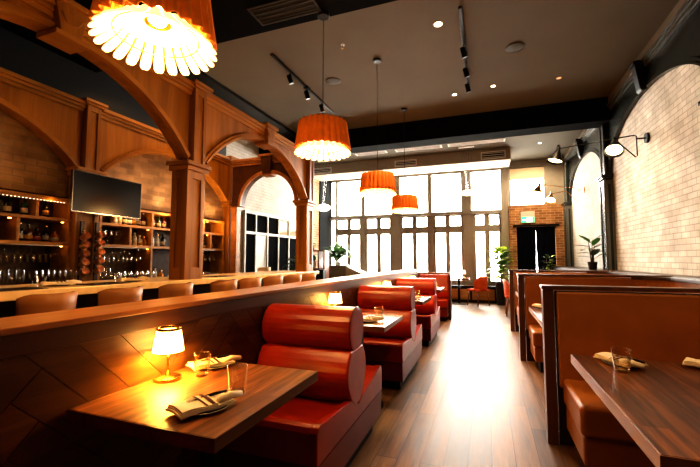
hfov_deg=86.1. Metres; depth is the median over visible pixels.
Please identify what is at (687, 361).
napkin
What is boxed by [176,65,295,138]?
beam
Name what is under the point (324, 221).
wall
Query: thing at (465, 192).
glass pendant
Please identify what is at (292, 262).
potted plant
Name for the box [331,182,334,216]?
window
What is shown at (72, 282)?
napkin
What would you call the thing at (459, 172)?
window
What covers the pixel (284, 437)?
seat cushion
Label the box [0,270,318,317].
countertop
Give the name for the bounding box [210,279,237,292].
bar stool
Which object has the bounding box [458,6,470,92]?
track light
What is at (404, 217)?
window
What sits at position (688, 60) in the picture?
trim
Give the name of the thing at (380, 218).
window
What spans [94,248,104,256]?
copper mug
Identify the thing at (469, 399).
floor
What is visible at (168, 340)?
table lamp
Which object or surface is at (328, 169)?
air vent
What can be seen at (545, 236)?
curtain
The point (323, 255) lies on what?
cubby shelf
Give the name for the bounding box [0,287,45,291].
placemat
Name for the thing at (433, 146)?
ceiling vent
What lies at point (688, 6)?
trim
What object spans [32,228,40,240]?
bottle
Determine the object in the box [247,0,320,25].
air vent
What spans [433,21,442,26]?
recessed light
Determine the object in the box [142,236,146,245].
bottle
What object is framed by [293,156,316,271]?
column
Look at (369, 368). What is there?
seat cushion
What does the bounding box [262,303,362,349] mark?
cushion
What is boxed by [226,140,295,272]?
wall
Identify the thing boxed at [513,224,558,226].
trim
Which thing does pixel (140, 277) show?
napkin
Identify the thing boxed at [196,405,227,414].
plate
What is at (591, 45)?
ceiling
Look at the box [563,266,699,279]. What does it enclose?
trim
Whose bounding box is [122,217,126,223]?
bottle
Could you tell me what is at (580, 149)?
keystone
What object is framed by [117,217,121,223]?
bottle
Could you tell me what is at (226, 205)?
column
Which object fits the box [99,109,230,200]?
arch
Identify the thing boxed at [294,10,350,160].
pendant lamp
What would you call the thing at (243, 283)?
bar stool
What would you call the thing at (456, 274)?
ground
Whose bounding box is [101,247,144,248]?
stemware rack
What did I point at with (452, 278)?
table
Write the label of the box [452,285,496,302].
wall panel
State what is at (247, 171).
arch
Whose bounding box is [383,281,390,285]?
table lamp
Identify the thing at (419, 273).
wooden screen
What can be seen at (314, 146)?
diffuser
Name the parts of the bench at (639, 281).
rail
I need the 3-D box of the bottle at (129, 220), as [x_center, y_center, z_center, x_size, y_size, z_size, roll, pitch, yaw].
[-3.058,-0.202,5.186,0.078,0.181,0.076,-1,-4,20]
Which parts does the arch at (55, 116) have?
arch trim, cornice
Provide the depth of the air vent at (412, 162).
10.95 m
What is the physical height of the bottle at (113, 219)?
0.147 m
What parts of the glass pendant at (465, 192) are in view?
lamp shade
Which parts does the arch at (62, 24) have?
cornice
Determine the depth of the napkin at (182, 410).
1.33 m
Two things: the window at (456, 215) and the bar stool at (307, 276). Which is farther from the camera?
the window at (456, 215)
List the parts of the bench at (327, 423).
seat, backrest, panel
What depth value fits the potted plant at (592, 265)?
7.13 m
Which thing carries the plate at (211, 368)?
on the table at (138, 410)
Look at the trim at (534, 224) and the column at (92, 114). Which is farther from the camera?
the trim at (534, 224)
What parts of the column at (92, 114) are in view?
panel frame, pilaster frame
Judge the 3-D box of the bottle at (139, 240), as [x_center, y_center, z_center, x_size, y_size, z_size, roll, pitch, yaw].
[-2.997,0.101,5.334,0.085,0.147,0.083,-1,-4,20]
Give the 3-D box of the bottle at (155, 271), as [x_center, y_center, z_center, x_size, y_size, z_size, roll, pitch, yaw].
[-2.897,0.595,5.573,0.056,0.184,0.057,0,-4,6]
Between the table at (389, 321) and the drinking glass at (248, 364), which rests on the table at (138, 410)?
the drinking glass at (248, 364)
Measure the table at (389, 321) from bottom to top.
0.760 m
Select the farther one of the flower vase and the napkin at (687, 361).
the flower vase
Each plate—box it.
[47,284,70,286]
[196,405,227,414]
[205,364,228,369]
[602,360,633,367]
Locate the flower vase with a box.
[313,255,316,267]
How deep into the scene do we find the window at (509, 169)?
11.34 m
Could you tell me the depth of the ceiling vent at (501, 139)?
9.61 m
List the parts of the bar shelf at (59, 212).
panel, led strip, panel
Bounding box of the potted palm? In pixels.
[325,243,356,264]
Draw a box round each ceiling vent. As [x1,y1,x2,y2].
[355,150,387,155]
[395,145,441,151]
[447,138,504,146]
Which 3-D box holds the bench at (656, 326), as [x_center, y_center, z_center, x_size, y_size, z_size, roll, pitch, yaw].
[2.089,0.898,2.197,1.648,1.112,0.685,-1,-4,20]
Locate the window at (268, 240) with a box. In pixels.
[242,210,295,272]
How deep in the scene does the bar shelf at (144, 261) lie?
5.45 m
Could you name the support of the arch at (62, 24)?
attached to the column at (188, 175)
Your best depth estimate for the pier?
6.94 m
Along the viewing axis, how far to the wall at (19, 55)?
4.58 m
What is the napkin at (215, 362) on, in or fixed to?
on the plate at (211, 368)
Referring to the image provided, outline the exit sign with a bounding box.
[520,211,534,222]
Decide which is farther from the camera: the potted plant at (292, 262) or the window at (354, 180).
the window at (354, 180)
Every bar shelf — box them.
[0,189,72,285]
[97,210,224,279]
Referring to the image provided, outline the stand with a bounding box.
[329,265,368,277]
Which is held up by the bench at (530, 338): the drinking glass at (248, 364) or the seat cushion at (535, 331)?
the seat cushion at (535, 331)
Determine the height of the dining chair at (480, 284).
0.833 m
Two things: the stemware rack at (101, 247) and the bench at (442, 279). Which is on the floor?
the bench at (442, 279)
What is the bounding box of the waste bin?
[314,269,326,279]
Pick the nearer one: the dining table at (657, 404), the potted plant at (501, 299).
the dining table at (657, 404)
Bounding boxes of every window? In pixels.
[242,210,295,272]
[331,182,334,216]
[331,220,334,264]
[338,180,384,215]
[338,219,359,264]
[367,218,389,272]
[400,172,461,213]
[402,217,427,268]
[435,215,462,280]
[470,169,500,210]
[475,214,500,281]
[509,169,544,205]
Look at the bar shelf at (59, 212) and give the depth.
4.19 m
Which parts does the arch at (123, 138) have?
arch trim, cornice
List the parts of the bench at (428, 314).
backrest, seat, panel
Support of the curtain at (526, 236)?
hanging from the wall at (544, 213)
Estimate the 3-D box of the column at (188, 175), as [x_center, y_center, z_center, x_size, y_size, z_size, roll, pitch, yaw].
[-1.716,-0.561,4.027,0.330,2.094,0.360,-1,-4,20]
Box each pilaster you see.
[561,161,573,266]
[595,124,617,269]
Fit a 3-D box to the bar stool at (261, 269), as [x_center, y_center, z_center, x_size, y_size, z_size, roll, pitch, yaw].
[-1.808,1.228,7.617,0.391,1.086,0.350,-1,-4,20]
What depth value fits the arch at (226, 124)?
4.88 m
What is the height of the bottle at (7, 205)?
0.191 m
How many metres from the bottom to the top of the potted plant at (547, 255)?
1.439 m
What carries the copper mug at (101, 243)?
hanging from the rail at (97, 225)
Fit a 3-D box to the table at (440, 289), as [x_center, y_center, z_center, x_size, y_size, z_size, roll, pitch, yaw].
[1.434,1.415,7.101,0.655,0.760,0.685,-1,-4,20]
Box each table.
[66,362,317,466]
[361,313,402,408]
[415,296,430,304]
[436,287,444,291]
[451,277,469,304]
[529,307,541,326]
[570,354,699,466]
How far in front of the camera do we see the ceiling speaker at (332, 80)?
6.31 m
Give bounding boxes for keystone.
[574,139,583,158]
[629,60,646,93]
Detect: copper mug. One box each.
[78,258,89,267]
[78,267,89,276]
[79,230,90,240]
[79,240,90,249]
[79,249,89,258]
[93,265,104,273]
[94,239,105,247]
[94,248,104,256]
[94,256,104,265]
[95,229,105,239]
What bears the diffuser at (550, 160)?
attached to the wall sconce at (615, 149)
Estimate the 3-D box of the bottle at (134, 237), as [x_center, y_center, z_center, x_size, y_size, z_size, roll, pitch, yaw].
[-3.024,0.074,5.261,0.066,0.191,0.064,-1,-4,20]
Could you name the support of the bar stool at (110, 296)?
on the floor
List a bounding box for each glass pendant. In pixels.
[317,160,329,210]
[458,146,473,195]
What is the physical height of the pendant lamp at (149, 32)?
1.976 m
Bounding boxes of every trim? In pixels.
[0,0,396,72]
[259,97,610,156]
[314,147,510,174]
[329,167,509,302]
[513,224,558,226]
[562,0,699,164]
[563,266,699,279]
[569,57,699,201]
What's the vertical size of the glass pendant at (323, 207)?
1.546 m
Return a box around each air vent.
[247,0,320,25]
[314,167,330,173]
[395,159,416,166]
[481,150,505,159]
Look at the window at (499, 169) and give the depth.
11.88 m
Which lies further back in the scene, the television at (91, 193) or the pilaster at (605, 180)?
the pilaster at (605, 180)
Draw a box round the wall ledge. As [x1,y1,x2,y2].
[553,266,588,269]
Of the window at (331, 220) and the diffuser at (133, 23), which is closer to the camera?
the diffuser at (133, 23)
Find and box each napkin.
[39,279,81,285]
[117,276,149,280]
[165,390,242,419]
[186,355,241,370]
[363,316,383,320]
[593,352,647,368]
[682,357,699,366]
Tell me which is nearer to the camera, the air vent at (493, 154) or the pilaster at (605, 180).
the pilaster at (605, 180)
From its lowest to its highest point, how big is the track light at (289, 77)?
0.212 m
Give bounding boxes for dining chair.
[467,276,489,306]
[503,279,509,315]
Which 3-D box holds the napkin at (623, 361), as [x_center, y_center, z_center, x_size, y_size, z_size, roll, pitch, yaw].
[1.401,0.645,1.919,0.122,0.040,0.252,1,-4,-13]
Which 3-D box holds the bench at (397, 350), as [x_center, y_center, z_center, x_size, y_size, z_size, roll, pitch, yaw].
[0.423,1.106,4.356,0.639,0.996,1.204,-1,-4,20]
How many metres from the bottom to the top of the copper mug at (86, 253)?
0.127 m
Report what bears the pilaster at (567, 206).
attached to the wall at (657, 190)
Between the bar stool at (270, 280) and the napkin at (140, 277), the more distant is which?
the bar stool at (270, 280)
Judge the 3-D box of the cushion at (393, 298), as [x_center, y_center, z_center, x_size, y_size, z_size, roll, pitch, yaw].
[0.422,0.755,4.381,0.636,0.284,0.270,-1,-4,20]
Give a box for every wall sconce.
[532,182,584,203]
[546,132,649,164]
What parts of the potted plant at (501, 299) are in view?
stem, pot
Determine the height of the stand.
1.128 m
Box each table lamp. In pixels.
[152,325,183,383]
[328,291,341,305]
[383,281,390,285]
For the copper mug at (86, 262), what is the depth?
4.35 m
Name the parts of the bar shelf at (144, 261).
panel, panel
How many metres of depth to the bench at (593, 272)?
6.19 m
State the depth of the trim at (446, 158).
10.82 m
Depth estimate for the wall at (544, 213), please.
11.10 m
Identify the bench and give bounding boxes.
[218,303,381,466]
[357,285,421,388]
[396,278,439,346]
[420,274,448,320]
[508,270,610,331]
[517,274,670,372]
[539,285,699,466]
[587,271,645,277]
[631,276,699,293]
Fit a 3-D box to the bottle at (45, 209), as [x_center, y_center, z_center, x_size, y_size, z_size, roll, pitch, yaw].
[-3.414,-0.275,4.211,0.066,0.191,0.064,2,-4,-24]
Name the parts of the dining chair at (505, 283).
backrest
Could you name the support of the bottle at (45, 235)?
on the bar shelf at (59, 212)
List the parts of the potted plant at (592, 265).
stem, pot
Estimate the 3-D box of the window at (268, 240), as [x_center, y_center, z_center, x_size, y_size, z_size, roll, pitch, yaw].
[-1.931,0.776,10.179,0.070,2.460,3.192,-1,-4,20]
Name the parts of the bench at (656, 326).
post, seat, rail, backrest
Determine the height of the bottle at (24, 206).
0.191 m
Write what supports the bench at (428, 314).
on the floor
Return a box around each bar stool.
[16,291,77,315]
[98,286,142,305]
[158,282,192,298]
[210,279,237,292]
[238,277,261,288]
[257,267,270,271]
[263,275,282,285]
[284,274,301,283]
[301,273,315,281]
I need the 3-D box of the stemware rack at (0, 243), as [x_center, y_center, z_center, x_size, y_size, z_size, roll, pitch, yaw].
[-3.563,0.109,3.833,0.208,0.007,1.100,-1,-4,20]
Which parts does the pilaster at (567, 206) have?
panel frame, panel frame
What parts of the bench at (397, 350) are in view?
backrest, seat, panel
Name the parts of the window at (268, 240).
pane, pane, pane, pane, pane, pane, pane, pane, pane, pane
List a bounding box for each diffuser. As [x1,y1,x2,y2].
[118,6,193,47]
[308,141,336,148]
[546,197,554,202]
[549,159,561,162]
[606,145,621,154]
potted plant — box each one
[283,256,295,270]
[486,246,514,304]
[541,254,556,269]
[574,233,604,269]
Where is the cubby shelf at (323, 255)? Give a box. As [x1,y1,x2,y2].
[313,250,328,278]
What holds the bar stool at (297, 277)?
on the floor
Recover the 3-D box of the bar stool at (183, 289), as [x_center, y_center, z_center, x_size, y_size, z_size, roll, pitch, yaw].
[-1.644,0.998,3.428,0.391,1.086,0.350,-1,-4,20]
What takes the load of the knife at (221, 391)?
in the napkin at (182, 410)
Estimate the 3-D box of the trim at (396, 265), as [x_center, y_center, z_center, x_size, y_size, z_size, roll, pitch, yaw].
[2.064,0.019,12.424,5.930,4.280,0.106,-1,-4,20]
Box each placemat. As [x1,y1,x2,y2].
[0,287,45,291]
[74,282,130,284]
[202,275,228,276]
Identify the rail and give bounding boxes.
[77,221,84,280]
[92,222,99,280]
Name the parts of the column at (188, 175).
panel frame, pilaster frame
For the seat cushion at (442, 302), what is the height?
0.176 m
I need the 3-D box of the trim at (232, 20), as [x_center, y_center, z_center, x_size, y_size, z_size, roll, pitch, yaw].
[-0.568,-2.508,3.294,7.600,0.540,1.260,-1,-4,20]
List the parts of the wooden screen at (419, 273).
rail, post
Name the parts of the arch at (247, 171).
cornice, arch trim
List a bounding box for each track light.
[270,53,332,112]
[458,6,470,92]
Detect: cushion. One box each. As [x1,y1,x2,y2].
[222,396,340,466]
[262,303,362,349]
[357,285,414,310]
[363,337,402,362]
[364,365,373,381]
[396,278,435,294]
[416,315,427,327]
[437,298,448,307]
[528,325,542,346]
[563,379,636,443]
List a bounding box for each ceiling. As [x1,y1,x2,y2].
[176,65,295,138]
[196,0,678,165]
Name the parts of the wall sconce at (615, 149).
lamp shade, arm, lamp shade, wall plate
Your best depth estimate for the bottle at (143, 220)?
5.38 m
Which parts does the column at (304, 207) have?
panel frame, pilaster frame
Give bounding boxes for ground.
[368,271,499,280]
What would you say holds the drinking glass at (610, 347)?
on the dining table at (657, 404)
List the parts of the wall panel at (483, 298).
panel, panel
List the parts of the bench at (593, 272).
backrest, rail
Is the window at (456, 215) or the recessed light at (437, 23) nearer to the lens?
the recessed light at (437, 23)
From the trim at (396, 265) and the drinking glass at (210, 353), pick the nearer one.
the drinking glass at (210, 353)
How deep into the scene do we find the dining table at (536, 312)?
3.83 m
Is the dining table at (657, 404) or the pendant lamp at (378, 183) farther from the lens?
the pendant lamp at (378, 183)
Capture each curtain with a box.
[517,227,535,271]
[536,226,555,269]
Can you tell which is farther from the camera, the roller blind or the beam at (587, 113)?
the roller blind
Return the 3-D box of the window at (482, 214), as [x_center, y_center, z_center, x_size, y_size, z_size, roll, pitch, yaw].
[4.290,0.444,11.680,0.720,2.090,0.050,-1,-4,20]
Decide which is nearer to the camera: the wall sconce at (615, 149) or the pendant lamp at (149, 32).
the pendant lamp at (149, 32)
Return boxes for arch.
[0,0,194,159]
[0,67,86,166]
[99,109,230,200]
[205,93,307,198]
[231,153,299,206]
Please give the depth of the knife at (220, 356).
1.95 m
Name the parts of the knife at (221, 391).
handle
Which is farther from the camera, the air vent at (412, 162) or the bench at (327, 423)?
the air vent at (412, 162)
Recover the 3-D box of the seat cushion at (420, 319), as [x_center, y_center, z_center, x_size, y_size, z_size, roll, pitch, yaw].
[0.966,1.335,5.902,0.592,0.183,0.562,-1,-4,20]
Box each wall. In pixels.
[0,27,225,155]
[0,110,222,220]
[0,269,418,466]
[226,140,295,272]
[313,179,330,270]
[330,158,563,285]
[509,203,565,280]
[563,0,699,276]
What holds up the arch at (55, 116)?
attached to the column at (92, 114)
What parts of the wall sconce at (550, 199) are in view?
lamp shade, lamp shade, arm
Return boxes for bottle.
[3,195,11,212]
[19,223,22,240]
[20,198,27,214]
[23,224,32,240]
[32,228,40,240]
[42,200,49,216]
[42,226,48,241]
[49,229,58,241]
[110,216,117,222]
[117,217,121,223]
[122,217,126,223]
[127,218,131,224]
[132,219,136,224]
[132,232,136,244]
[137,235,142,245]
[141,213,145,225]
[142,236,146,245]
[153,267,156,276]
[155,234,158,245]
[156,216,160,227]
[157,270,163,276]
[160,234,164,245]
[161,216,165,227]
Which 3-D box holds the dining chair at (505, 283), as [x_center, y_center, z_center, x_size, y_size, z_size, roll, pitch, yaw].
[3.831,1.493,8.739,0.482,0.833,0.486,-1,-4,20]
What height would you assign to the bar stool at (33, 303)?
1.086 m
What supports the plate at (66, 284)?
on the countertop at (87, 296)
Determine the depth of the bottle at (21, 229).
3.96 m
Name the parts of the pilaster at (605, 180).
panel frame, panel frame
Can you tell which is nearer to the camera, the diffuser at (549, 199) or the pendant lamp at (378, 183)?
the pendant lamp at (378, 183)
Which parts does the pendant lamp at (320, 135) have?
lamp shade, rod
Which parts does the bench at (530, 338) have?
post, seat, backrest, rail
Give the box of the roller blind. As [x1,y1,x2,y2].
[510,165,543,180]
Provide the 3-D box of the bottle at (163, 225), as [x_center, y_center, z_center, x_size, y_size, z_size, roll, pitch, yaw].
[-2.853,-0.168,5.748,0.066,0.191,0.064,-1,-4,20]
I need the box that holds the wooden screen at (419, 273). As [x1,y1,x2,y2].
[418,272,451,319]
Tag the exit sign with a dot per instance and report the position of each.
(528, 216)
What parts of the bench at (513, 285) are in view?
post, backrest, rail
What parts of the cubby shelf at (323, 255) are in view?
panel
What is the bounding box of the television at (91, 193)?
[69,169,141,218]
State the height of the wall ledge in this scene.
1.104 m
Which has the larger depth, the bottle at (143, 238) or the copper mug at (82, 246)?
the bottle at (143, 238)
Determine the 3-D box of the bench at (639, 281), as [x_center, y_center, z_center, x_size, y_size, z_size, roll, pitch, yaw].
[3.159,0.983,3.328,0.412,1.100,2.170,-1,-4,20]
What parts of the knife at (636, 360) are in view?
handle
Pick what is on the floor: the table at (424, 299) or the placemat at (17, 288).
the table at (424, 299)
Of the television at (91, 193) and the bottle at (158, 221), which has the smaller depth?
the television at (91, 193)
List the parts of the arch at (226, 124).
arch trim, cornice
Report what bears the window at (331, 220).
in the wall at (553, 174)
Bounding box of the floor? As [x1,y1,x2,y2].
[349,302,584,466]
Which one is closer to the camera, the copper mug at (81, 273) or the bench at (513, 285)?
the copper mug at (81, 273)
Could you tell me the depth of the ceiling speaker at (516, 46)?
5.30 m
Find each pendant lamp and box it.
[87,0,216,75]
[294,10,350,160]
[359,58,396,197]
[391,108,418,213]
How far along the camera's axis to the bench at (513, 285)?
6.79 m
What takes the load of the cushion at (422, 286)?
on the bench at (428, 314)
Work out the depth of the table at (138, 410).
1.40 m
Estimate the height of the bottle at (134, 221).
0.181 m
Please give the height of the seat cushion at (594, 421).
0.175 m
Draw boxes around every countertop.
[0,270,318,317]
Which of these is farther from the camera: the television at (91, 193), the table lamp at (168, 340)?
the television at (91, 193)
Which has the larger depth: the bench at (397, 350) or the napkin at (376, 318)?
the bench at (397, 350)
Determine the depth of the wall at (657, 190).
5.19 m
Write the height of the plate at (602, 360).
0.014 m
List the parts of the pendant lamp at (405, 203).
rod, lamp shade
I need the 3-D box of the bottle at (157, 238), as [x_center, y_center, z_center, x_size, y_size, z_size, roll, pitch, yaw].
[-2.890,0.103,5.626,0.057,0.184,0.056,-2,-4,25]
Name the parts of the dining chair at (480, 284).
seat, backrest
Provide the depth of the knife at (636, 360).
1.88 m
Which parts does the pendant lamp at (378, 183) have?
rod, lamp shade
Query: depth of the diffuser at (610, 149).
5.49 m
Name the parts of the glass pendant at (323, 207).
lamp shade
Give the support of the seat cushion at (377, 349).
on the bench at (397, 350)
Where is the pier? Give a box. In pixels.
[230,207,241,272]
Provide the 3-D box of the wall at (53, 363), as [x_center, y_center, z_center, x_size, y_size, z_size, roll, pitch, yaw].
[-0.157,1.045,4.103,0.283,1.083,9.120,-1,-4,20]
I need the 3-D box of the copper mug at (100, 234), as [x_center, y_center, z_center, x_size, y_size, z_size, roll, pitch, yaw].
[-3.028,0.014,4.546,0.115,0.127,0.090,-1,-4,20]
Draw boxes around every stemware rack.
[0,243,62,245]
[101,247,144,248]
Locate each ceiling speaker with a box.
[325,77,340,84]
[505,42,524,52]
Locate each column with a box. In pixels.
[65,97,108,280]
[166,79,213,279]
[221,156,237,273]
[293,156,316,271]
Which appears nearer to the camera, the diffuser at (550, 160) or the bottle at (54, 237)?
the bottle at (54, 237)
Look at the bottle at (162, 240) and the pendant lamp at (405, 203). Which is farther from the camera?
the pendant lamp at (405, 203)
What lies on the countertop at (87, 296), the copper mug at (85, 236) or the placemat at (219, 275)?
the placemat at (219, 275)
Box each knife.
[186,390,226,402]
[200,355,229,360]
[614,355,644,363]
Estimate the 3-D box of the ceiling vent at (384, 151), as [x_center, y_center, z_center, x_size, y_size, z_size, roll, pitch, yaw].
[0.599,-2.263,10.586,0.900,0.020,0.220,-1,-4,20]
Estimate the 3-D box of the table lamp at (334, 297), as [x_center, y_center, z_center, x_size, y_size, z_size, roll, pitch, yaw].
[-0.141,0.672,3.563,0.132,0.232,0.132,-1,-4,20]
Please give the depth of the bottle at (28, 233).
4.02 m
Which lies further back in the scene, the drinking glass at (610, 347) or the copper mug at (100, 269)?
the copper mug at (100, 269)
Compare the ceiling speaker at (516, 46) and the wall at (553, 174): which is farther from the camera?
the wall at (553, 174)
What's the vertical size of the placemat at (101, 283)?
0.005 m
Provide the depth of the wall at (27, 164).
4.29 m
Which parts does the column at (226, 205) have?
panel frame, pilaster frame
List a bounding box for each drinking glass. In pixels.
[193,353,210,374]
[227,364,248,390]
[610,347,631,373]
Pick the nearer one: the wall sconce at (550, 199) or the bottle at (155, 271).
the bottle at (155, 271)
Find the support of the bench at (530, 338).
on the floor
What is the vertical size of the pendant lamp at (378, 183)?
2.056 m
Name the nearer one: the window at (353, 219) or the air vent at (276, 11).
the air vent at (276, 11)
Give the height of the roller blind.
0.390 m
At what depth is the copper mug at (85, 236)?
4.38 m
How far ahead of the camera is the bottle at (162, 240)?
5.70 m
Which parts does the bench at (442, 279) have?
backrest, seat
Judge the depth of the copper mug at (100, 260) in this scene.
4.52 m

